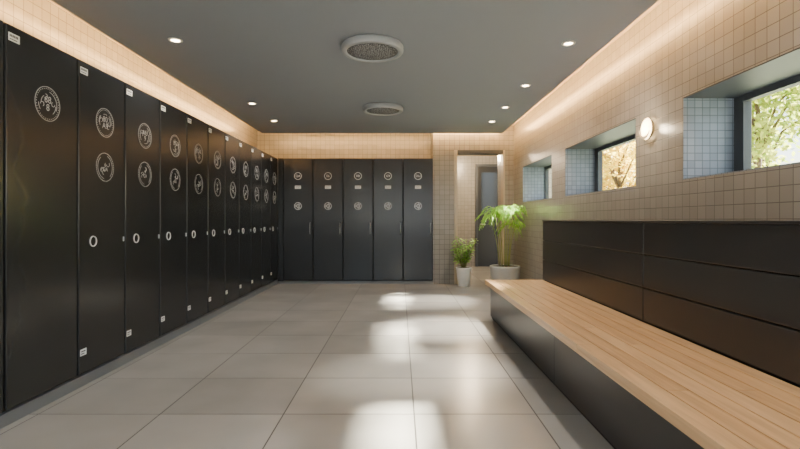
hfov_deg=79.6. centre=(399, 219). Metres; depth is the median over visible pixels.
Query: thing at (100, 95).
locker
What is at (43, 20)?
wall
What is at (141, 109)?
locker
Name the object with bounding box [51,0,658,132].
ceiling
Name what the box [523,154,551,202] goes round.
window
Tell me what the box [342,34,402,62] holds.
ceiling speaker
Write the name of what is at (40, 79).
locker
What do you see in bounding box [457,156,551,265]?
wall
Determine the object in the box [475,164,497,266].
door
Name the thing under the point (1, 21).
locker
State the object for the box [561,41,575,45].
recessed light
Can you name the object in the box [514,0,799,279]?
wall
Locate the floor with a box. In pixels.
[0,266,613,448]
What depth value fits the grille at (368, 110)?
6.19 m
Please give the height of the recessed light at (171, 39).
0.010 m
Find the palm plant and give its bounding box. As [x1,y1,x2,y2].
[475,204,526,265]
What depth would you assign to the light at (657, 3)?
4.62 m
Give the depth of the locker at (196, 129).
4.94 m
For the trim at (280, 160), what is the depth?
8.24 m
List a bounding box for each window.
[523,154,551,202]
[565,118,635,196]
[683,47,799,179]
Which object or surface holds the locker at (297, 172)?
on the baseboard at (279, 282)
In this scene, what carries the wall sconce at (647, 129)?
attached to the wall at (679, 49)
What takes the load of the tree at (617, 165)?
on the lawn
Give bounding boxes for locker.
[0,20,2,412]
[3,21,76,411]
[76,59,123,376]
[124,82,158,352]
[159,100,186,335]
[186,113,207,322]
[207,124,224,312]
[225,133,238,303]
[239,140,250,297]
[251,146,261,291]
[261,151,269,286]
[270,155,277,282]
[283,158,312,280]
[313,158,342,280]
[343,158,372,280]
[373,158,402,280]
[403,158,432,280]
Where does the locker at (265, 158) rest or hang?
on the baseboard at (7, 417)
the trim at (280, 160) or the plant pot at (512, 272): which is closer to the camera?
the plant pot at (512, 272)
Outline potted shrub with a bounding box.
[450,237,477,267]
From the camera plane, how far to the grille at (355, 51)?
4.00 m
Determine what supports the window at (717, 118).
in the wall at (679, 49)
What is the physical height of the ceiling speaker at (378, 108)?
0.062 m
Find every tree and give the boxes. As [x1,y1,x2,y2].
[603,141,634,189]
[752,85,799,168]
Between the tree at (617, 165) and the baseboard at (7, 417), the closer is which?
the baseboard at (7, 417)
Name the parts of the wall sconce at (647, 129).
lamp shade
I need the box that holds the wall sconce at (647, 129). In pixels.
[639,117,654,140]
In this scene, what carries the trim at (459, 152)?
attached to the wall at (440, 147)
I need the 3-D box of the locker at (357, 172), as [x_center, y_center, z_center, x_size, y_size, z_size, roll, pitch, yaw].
[-0.721,-0.007,8.463,0.512,2.105,0.514,0,0,0]
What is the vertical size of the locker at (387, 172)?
2.105 m
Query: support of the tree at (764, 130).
on the lawn
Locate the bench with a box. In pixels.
[485,220,799,448]
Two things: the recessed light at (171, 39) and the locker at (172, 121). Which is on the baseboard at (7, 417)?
the locker at (172, 121)
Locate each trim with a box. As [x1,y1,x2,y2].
[278,158,282,280]
[454,150,504,283]
[457,150,502,154]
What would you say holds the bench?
on the floor
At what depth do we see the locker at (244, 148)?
6.47 m
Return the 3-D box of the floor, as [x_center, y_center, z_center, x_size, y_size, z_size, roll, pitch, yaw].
[0.050,1.130,4.990,5.600,0.060,13.220,0,0,0]
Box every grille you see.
[347,43,397,59]
[366,108,398,113]
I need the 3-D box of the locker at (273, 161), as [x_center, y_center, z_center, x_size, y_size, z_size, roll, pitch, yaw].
[-2.331,-0.018,7.995,0.488,2.085,0.477,0,0,0]
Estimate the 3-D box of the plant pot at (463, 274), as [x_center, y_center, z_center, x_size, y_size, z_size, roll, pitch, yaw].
[1.060,0.943,7.980,0.264,0.314,0.264,0,0,0]
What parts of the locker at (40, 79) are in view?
label plate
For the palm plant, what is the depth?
7.39 m
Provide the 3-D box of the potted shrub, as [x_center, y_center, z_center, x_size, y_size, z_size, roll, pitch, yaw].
[1.055,0.530,7.994,0.508,0.518,0.521,0,0,44]
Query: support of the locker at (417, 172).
on the baseboard at (279, 282)
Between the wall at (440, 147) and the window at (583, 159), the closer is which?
the window at (583, 159)
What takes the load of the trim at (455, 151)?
attached to the wall at (440, 147)
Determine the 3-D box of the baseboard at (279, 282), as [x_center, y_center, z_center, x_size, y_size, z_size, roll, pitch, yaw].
[-0.764,1.075,8.490,2.661,0.050,0.460,0,0,0]
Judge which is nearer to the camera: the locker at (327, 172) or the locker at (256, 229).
the locker at (256, 229)
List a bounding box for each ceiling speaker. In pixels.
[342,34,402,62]
[363,102,402,115]
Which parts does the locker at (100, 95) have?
label plate, label plate, ring handle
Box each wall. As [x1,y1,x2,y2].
[0,0,256,147]
[257,126,513,283]
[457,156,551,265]
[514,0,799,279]
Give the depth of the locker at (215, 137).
5.45 m
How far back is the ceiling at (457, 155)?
11.31 m
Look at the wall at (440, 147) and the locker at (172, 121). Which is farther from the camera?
the wall at (440, 147)
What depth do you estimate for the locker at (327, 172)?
8.24 m
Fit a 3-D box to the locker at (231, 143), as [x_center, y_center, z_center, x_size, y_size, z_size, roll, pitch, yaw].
[-2.331,-0.018,6.000,0.488,2.085,0.502,0,0,0]
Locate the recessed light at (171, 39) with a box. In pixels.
[168,37,182,42]
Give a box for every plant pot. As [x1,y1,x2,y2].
[456,267,471,286]
[490,264,520,279]
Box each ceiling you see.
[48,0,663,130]
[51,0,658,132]
[457,155,497,155]
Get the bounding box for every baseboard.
[0,280,277,428]
[278,281,432,283]

